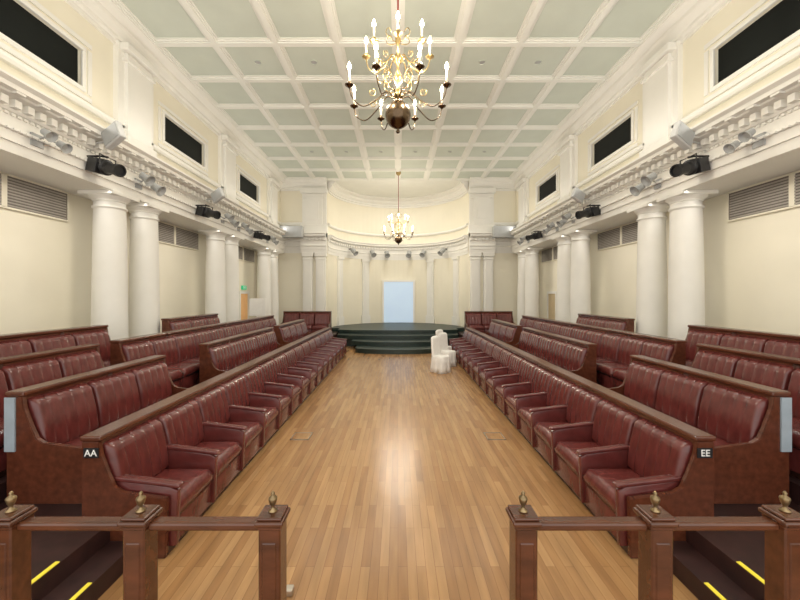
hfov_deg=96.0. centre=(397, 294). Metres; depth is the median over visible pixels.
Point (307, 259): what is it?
pilaster
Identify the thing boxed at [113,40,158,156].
pilaster
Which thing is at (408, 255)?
stage light
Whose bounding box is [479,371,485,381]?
seat cushion
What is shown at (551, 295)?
door
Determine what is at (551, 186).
window
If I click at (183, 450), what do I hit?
bench
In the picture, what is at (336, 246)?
crown molding
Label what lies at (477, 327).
seat cushion
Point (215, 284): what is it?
column
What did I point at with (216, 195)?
speaker grille
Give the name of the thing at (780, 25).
window
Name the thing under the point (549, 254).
air vent
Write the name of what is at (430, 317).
pilaster
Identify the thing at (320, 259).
pilaster
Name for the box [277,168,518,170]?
ceiling beam
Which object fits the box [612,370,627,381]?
seat cushion
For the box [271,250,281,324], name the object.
column
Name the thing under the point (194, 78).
ceiling beam
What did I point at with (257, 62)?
recessed light
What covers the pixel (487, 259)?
pilaster
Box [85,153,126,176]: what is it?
stage light
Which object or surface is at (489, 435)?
floor hatch
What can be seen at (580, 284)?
column
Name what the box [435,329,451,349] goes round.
covered chair
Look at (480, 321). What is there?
bench
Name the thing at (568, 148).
pilaster
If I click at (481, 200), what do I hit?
pilaster
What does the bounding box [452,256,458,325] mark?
pilaster
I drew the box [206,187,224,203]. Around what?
loudspeaker
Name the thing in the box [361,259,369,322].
pilaster
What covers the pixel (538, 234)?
stage light
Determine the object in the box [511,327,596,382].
bench
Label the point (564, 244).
column
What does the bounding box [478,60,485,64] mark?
recessed light
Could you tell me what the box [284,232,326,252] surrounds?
crown molding
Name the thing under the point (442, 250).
stage light
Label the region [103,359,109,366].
seat cushion
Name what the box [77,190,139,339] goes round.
column
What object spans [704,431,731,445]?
seat cushion
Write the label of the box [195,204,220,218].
stage light
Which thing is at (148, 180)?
floodlight
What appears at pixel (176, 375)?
seat cushion
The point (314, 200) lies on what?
pilaster
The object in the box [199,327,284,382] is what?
bench
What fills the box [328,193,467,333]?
wall
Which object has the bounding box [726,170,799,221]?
air vent
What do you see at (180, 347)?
bench
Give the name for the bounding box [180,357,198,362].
seat cushion
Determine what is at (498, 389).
seat cushion
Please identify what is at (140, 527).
railing
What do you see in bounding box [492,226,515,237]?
loudspeaker
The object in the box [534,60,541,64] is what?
recessed light
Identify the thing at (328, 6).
ceiling beam
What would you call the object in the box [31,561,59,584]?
strip
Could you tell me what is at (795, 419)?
seat cushion
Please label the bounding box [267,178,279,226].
pilaster
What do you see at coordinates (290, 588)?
door stop
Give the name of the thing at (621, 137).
window
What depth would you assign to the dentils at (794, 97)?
6.25 m
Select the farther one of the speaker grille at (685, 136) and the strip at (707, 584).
the speaker grille at (685, 136)
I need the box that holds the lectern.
[249,298,265,316]
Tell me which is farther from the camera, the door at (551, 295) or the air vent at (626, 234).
the door at (551, 295)
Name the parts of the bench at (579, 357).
backrest, backrest, backrest, backrest, rail, backrest, panel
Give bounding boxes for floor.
[98,345,697,599]
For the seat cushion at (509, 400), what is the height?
0.167 m
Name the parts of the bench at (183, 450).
letter plate, panel, backrest, armrest, backrest, armrest, seat, rail, backrest, armrest, seat, backrest, armrest, seat, backrest, armrest, backrest, seat, armrest, backrest, seat, backrest, armrest, seat, backrest, armrest, backrest, seat, armrest, backrest, seat, armrest, backrest, seat, armrest, backrest, armrest, backrest, backrest, armrest, armrest, armrest, armrest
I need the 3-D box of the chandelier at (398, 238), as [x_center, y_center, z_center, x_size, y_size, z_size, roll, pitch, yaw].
[0.020,-3.777,15.700,1.333,3.205,1.333,0,0,0]
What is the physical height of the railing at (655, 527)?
1.361 m
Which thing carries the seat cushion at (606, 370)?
on the bench at (615, 347)
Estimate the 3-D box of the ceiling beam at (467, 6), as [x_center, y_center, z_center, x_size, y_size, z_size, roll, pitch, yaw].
[1.300,-5.367,7.650,0.260,0.065,18.300,0,0,0]
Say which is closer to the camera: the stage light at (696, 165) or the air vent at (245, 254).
the stage light at (696, 165)
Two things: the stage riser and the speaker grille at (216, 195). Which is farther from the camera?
the stage riser
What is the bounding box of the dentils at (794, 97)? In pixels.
[509,80,799,246]
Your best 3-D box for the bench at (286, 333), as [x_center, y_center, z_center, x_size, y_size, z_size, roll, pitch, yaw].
[-3.192,1.390,11.720,0.775,1.020,2.740,0,0,0]
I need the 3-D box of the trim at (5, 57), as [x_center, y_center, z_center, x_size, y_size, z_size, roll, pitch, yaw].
[-5.475,-3.315,7.650,0.150,0.130,18.300,0,0,0]
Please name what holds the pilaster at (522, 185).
attached to the wall at (693, 48)
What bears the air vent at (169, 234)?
in the wall at (46, 263)
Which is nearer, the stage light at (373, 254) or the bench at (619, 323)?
the bench at (619, 323)
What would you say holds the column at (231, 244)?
on the platform
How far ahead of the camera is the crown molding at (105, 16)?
8.38 m
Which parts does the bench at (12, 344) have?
backrest, backrest, rail, backrest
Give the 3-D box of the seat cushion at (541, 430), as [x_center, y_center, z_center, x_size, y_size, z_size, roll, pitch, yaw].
[2.145,1.827,4.737,0.520,0.167,0.605,0,0,0]
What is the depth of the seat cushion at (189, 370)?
6.45 m
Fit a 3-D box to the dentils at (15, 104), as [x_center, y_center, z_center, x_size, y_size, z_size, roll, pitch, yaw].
[-5.155,-2.470,7.638,0.290,0.450,18.240,0,0,0]
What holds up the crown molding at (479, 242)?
attached to the wall at (290, 265)
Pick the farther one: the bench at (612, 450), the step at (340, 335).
the step at (340, 335)
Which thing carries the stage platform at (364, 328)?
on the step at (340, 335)
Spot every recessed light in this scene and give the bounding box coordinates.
[254,60,261,64]
[310,60,317,64]
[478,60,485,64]
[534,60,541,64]
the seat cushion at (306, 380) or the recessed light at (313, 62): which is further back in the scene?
the recessed light at (313, 62)
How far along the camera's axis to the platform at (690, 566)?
2.66 m
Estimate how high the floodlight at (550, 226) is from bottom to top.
0.349 m
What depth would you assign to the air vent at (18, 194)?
6.18 m
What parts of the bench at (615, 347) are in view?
backrest, backrest, backrest, backrest, backrest, backrest, backrest, backrest, rail, seat, backrest, seat, backrest, backrest, panel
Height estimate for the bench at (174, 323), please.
1.020 m
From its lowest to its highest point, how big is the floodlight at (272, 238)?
0.349 m
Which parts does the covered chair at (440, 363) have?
seat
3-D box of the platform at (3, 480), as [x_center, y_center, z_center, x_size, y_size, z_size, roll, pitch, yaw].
[-4.040,1.960,6.500,0.840,0.480,16.000,0,0,0]
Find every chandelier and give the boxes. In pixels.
[345,0,450,133]
[384,171,412,244]
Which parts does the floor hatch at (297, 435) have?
plate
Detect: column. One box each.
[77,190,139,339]
[126,203,168,336]
[198,230,231,322]
[225,235,243,321]
[253,247,274,316]
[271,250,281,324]
[514,250,524,324]
[521,247,542,316]
[552,235,570,321]
[564,230,597,322]
[627,203,669,336]
[656,190,718,339]
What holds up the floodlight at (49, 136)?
attached to the wall at (102, 48)
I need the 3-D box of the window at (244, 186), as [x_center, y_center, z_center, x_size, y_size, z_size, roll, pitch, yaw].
[-5.530,-3.940,13.300,0.140,1.040,2.100,0,0,0]
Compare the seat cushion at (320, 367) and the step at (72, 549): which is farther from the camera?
the seat cushion at (320, 367)
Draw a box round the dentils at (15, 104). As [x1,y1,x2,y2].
[0,90,286,246]
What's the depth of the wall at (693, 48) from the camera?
6.77 m
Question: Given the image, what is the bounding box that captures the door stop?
[287,585,293,596]
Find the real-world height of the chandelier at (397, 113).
3.250 m
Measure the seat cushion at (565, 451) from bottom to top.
0.167 m
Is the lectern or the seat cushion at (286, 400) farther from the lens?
the lectern
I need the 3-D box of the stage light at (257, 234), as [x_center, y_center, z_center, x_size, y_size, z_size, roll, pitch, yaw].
[-4.965,-2.151,13.112,0.647,0.374,0.326,0,0,19]
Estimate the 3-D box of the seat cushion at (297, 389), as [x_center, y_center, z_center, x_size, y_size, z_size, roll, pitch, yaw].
[-2.145,1.827,6.763,0.520,0.167,0.605,0,0,0]
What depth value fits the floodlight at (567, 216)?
10.73 m
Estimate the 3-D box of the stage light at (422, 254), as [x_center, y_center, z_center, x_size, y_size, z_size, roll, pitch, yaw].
[1.393,-2.242,19.519,0.292,0.432,0.627,0,0,28]
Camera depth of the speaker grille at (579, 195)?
9.49 m
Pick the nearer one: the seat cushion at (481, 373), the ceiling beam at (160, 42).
the ceiling beam at (160, 42)
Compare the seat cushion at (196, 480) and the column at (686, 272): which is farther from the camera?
the column at (686, 272)
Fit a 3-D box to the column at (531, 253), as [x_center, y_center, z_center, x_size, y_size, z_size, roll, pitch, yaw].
[5.600,-0.204,15.050,0.740,3.489,0.740,0,0,0]
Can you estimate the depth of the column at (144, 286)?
7.73 m
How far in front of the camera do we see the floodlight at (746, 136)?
5.23 m
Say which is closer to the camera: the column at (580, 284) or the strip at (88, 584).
the strip at (88, 584)
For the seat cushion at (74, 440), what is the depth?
3.58 m
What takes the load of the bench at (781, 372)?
on the platform at (794, 483)
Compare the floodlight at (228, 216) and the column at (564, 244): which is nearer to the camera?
the floodlight at (228, 216)
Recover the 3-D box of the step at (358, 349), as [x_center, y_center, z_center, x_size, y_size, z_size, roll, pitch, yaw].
[0.000,2.115,15.050,3.300,0.170,3.400,0,0,0]
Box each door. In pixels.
[239,291,248,319]
[382,280,414,322]
[547,291,556,319]
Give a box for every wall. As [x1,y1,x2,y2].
[0,0,279,221]
[0,194,256,334]
[278,181,517,323]
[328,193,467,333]
[516,0,799,221]
[538,194,799,334]
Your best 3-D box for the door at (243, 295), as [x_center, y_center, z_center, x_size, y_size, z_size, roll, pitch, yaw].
[-6.270,0.695,14.650,0.060,1.690,0.900,0,0,0]
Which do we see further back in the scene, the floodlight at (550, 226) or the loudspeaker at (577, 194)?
the floodlight at (550, 226)
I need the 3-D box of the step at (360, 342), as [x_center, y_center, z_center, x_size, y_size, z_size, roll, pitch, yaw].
[0.000,1.945,15.475,3.800,0.170,2.550,0,0,0]
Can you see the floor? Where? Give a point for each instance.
(397, 490)
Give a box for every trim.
[0,48,281,224]
[514,46,799,224]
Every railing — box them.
[0,491,290,599]
[505,491,799,599]
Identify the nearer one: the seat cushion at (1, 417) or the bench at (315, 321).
the seat cushion at (1, 417)
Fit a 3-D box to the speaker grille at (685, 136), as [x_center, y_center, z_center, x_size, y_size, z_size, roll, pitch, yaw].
[4.799,-2.684,5.994,0.429,0.400,0.031,0,0,-17]
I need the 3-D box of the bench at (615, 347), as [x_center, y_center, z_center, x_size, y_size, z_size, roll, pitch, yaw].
[4.072,1.210,9.010,0.775,1.020,6.920,0,0,0]
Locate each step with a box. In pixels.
[337,333,458,339]
[351,339,430,345]
[355,345,430,353]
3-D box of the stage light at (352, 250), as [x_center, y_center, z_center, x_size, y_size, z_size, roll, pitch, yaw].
[-2.338,-2.242,18.726,0.627,0.432,0.292,0,0,38]
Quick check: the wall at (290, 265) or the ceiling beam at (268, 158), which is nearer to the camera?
the ceiling beam at (268, 158)
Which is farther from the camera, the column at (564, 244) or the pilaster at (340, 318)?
the pilaster at (340, 318)
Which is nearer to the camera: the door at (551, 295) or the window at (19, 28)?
the window at (19, 28)
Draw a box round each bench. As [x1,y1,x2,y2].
[0,325,110,366]
[0,344,104,476]
[4,355,187,503]
[80,327,346,557]
[109,315,276,387]
[161,313,219,331]
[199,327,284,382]
[274,319,311,344]
[281,311,331,332]
[449,327,715,557]
[464,311,514,332]
[484,319,521,344]
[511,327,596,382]
[519,315,686,387]
[576,313,634,331]
[608,355,791,503]
[685,325,799,366]
[691,344,799,478]
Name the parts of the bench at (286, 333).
panel, backrest, rail, backrest, backrest, backrest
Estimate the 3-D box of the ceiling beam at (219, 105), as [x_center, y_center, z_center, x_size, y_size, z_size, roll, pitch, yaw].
[0.000,-5.367,10.280,10.400,0.067,0.260,0,0,0]
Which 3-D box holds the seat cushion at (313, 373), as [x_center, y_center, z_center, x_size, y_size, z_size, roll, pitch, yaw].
[-2.145,1.827,8.113,0.520,0.167,0.605,0,0,0]
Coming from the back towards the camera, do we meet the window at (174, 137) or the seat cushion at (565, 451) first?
the window at (174, 137)
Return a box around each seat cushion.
[0,416,3,448]
[64,431,91,445]
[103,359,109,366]
[155,468,213,513]
[167,363,198,377]
[168,370,183,381]
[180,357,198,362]
[196,441,241,476]
[227,422,262,448]
[258,407,278,428]
[280,395,291,411]
[292,385,301,399]
[301,377,309,389]
[310,371,316,381]
[312,325,326,329]
[317,365,322,374]
[469,325,483,329]
[473,365,478,374]
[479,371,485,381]
[486,377,494,389]
[494,385,503,399]
[504,395,515,411]
[517,407,537,428]
[533,422,568,448]
[554,441,599,476]
[582,468,640,513]
[597,357,615,362]
[597,363,628,377]
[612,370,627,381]
[686,359,692,366]
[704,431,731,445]
[792,416,799,449]
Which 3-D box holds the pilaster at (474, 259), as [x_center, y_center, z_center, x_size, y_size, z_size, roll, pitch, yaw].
[3.580,0.125,16.690,0.540,4.150,0.220,0,0,0]
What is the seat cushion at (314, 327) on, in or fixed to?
on the bench at (315, 321)
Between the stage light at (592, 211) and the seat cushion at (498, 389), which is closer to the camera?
the seat cushion at (498, 389)
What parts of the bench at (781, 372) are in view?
backrest, rail, backrest, backrest, seat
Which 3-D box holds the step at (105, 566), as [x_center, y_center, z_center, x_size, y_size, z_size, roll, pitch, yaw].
[-2.285,2.125,2.100,0.230,0.150,1.800,0,0,0]
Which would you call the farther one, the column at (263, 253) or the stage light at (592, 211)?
the column at (263, 253)
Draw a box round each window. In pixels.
[0,0,91,103]
[158,100,207,176]
[236,164,260,208]
[535,164,559,208]
[588,100,637,176]
[704,0,799,103]
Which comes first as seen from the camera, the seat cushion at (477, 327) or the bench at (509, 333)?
the bench at (509, 333)
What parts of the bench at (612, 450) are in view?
armrest, armrest, armrest, backrest, armrest, backrest, armrest, backrest, armrest, seat, backrest, armrest, seat, backrest, armrest, seat, backrest, armrest, backrest, seat, armrest, backrest, seat, backrest, armrest, seat, backrest, armrest, backrest, seat, armrest, backrest, seat, armrest, backrest, rail, seat, armrest, backrest, armrest, backrest, panel, letter plate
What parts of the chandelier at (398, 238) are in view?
hanging cord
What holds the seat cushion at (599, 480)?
on the bench at (612, 450)
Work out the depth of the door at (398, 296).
19.93 m
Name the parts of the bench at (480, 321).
panel, backrest, rail, backrest, backrest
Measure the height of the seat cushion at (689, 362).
0.167 m
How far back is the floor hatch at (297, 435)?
5.58 m
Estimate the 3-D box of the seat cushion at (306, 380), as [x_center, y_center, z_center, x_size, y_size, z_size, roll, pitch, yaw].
[-2.145,1.827,7.438,0.520,0.167,0.605,0,0,0]
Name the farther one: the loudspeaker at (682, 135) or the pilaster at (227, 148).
the pilaster at (227, 148)
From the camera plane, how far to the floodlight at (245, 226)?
11.85 m
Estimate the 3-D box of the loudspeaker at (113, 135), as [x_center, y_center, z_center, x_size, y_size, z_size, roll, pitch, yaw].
[-4.905,-2.680,6.083,0.748,0.463,0.142,0,0,17]
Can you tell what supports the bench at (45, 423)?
on the platform at (43, 509)
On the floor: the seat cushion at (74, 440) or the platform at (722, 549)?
the platform at (722, 549)
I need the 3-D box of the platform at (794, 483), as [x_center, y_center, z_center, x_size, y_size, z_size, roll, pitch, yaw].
[4.040,1.960,6.500,0.840,0.480,16.000,0,0,0]
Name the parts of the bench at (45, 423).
panel, backrest, rail, backrest, backrest, panel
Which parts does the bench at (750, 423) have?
panel, backrest, backrest, rail, backrest, panel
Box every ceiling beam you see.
[113,0,286,177]
[154,38,641,46]
[177,0,314,177]
[190,75,605,82]
[216,103,579,108]
[237,125,558,129]
[249,0,344,179]
[253,143,542,146]
[267,157,528,159]
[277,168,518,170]
[320,0,372,179]
[327,178,468,180]
[391,0,404,179]
[423,0,475,179]
[451,0,546,179]
[481,0,618,177]
[509,0,682,177]
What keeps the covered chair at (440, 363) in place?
on the floor
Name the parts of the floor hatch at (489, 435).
plate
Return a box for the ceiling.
[121,0,674,197]
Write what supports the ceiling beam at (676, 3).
attached to the ceiling
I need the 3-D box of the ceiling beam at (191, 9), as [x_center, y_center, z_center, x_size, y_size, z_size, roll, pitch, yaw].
[-3.900,-5.367,7.650,0.260,0.065,18.300,0,0,0]
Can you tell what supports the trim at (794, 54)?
attached to the wall at (693, 48)
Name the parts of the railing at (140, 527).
post, handrail, post, handrail, post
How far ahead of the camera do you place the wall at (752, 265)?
6.78 m
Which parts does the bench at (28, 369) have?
seat, backrest, backrest, rail, backrest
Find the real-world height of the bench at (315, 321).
1.020 m
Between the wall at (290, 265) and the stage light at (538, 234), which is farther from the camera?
the wall at (290, 265)
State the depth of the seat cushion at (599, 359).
6.97 m
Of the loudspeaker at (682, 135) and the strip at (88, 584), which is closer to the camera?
the strip at (88, 584)
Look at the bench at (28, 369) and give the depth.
4.26 m
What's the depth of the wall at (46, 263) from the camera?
6.80 m
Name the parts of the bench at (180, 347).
panel, backrest, backrest, seat, backrest, seat, rail, backrest, backrest, backrest, backrest, backrest, backrest, backrest, backrest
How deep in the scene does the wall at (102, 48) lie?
6.75 m
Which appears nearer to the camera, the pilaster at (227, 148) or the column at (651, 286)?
the column at (651, 286)
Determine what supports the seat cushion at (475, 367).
on the bench at (612, 450)
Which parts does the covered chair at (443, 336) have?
seat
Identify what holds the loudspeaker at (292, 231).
attached to the wall at (290, 265)
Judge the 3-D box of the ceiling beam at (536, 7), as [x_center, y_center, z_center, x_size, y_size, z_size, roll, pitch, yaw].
[2.600,-5.367,7.650,0.260,0.065,18.300,0,0,0]
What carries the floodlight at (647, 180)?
attached to the wall at (693, 48)
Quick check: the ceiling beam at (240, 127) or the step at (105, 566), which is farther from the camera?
the ceiling beam at (240, 127)
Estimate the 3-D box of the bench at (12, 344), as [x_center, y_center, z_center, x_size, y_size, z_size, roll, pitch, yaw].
[-4.853,1.030,4.600,0.775,1.020,3.400,0,0,0]
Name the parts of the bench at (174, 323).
panel, backrest, rail, backrest, backrest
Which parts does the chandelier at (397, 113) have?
arm, arm, arm, arm, arm, arm, stem, arm, arm, arm, arm, arm, arm, arm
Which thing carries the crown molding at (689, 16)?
attached to the wall at (693, 48)
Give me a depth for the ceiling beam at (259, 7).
8.48 m
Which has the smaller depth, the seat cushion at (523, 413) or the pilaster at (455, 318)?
the seat cushion at (523, 413)
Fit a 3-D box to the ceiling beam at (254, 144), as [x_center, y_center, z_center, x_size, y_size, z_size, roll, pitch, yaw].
[0.000,-5.367,12.880,10.400,0.067,0.260,0,0,0]
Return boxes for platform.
[0,475,6,503]
[0,502,81,515]
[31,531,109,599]
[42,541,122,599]
[332,323,463,333]
[673,541,753,599]
[686,531,764,599]
[714,502,799,515]
[789,475,799,505]
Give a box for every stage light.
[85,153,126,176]
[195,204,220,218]
[253,231,270,240]
[349,248,357,255]
[370,250,376,256]
[384,250,389,257]
[406,250,411,257]
[419,250,425,256]
[438,248,446,255]
[525,231,542,240]
[575,204,600,218]
[669,153,710,176]
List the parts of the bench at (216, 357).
panel, backrest, rail, backrest, backrest, backrest, backrest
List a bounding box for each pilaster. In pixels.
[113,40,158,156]
[218,134,239,203]
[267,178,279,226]
[300,188,327,233]
[301,253,313,310]
[314,253,326,310]
[337,256,343,325]
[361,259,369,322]
[426,259,434,322]
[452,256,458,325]
[468,188,495,233]
[469,253,481,310]
[482,253,494,310]
[516,178,528,226]
[556,134,577,203]
[637,40,682,156]
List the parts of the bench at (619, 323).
backrest, backrest, rail, backrest, panel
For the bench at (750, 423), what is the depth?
3.43 m
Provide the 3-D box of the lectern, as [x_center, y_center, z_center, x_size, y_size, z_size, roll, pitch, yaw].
[-4.950,0.830,12.700,0.580,1.420,0.400,0,0,0]
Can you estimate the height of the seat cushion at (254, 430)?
0.167 m
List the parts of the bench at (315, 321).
backrest, backrest, rail, backrest, panel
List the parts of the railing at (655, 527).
post, handrail, post, handrail, post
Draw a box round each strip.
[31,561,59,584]
[70,582,91,599]
[704,582,725,599]
[736,561,764,584]
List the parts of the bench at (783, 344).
backrest, rail, backrest, backrest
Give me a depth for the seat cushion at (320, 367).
8.87 m
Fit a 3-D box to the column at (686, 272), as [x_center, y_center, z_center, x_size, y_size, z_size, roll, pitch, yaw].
[5.600,-0.204,7.000,0.740,3.489,0.740,0,0,0]
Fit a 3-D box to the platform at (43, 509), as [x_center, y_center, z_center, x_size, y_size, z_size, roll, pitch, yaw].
[-3.160,2.050,8.750,0.920,0.300,11.500,0,0,0]
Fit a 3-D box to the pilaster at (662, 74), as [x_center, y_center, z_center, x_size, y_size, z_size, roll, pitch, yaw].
[5.370,-3.880,7.450,0.260,2.080,1.000,0,0,0]
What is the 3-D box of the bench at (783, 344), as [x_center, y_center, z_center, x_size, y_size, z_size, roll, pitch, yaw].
[4.853,1.030,4.600,0.775,1.020,3.400,0,0,0]
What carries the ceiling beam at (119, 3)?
attached to the ceiling
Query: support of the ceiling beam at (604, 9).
attached to the ceiling
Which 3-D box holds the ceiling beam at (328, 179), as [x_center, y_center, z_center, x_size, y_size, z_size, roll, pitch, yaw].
[0.000,-5.367,16.780,10.400,0.067,0.260,0,0,0]
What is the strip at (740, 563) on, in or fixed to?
on the platform at (722, 549)
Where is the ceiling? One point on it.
(163, 18)
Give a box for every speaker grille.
[101,121,118,145]
[211,188,221,201]
[574,188,584,201]
[677,121,694,145]
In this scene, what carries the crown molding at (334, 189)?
attached to the wall at (341, 214)
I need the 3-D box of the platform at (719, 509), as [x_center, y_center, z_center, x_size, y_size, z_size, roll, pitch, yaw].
[3.160,2.050,8.750,0.920,0.300,11.500,0,0,0]
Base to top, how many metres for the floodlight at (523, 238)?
0.349 m
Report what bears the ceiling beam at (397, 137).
attached to the ceiling
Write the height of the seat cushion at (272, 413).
0.167 m
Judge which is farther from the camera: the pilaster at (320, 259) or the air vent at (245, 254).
the pilaster at (320, 259)
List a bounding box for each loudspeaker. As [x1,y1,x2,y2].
[95,120,125,150]
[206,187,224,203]
[280,226,303,237]
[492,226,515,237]
[571,187,589,203]
[670,120,700,150]
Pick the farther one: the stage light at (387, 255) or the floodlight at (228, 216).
the stage light at (387, 255)
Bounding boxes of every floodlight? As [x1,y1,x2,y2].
[30,128,72,153]
[134,172,165,195]
[221,213,239,227]
[237,222,252,234]
[266,236,278,244]
[517,236,529,244]
[543,222,558,234]
[556,213,574,227]
[630,172,661,195]
[723,128,765,153]
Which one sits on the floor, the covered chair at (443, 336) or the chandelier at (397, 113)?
the covered chair at (443, 336)
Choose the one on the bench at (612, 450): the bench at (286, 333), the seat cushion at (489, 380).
the seat cushion at (489, 380)
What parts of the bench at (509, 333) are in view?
backrest, backrest, backrest, rail, backrest, panel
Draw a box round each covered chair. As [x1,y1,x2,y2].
[430,336,450,373]
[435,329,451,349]
[438,332,456,366]
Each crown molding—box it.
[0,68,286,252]
[64,0,284,190]
[281,177,514,236]
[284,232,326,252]
[328,235,467,259]
[469,232,511,252]
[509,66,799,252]
[511,0,731,190]
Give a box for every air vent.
[0,171,69,221]
[158,221,198,250]
[238,246,254,262]
[541,246,557,262]
[597,221,637,250]
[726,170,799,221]
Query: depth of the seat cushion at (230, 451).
4.14 m

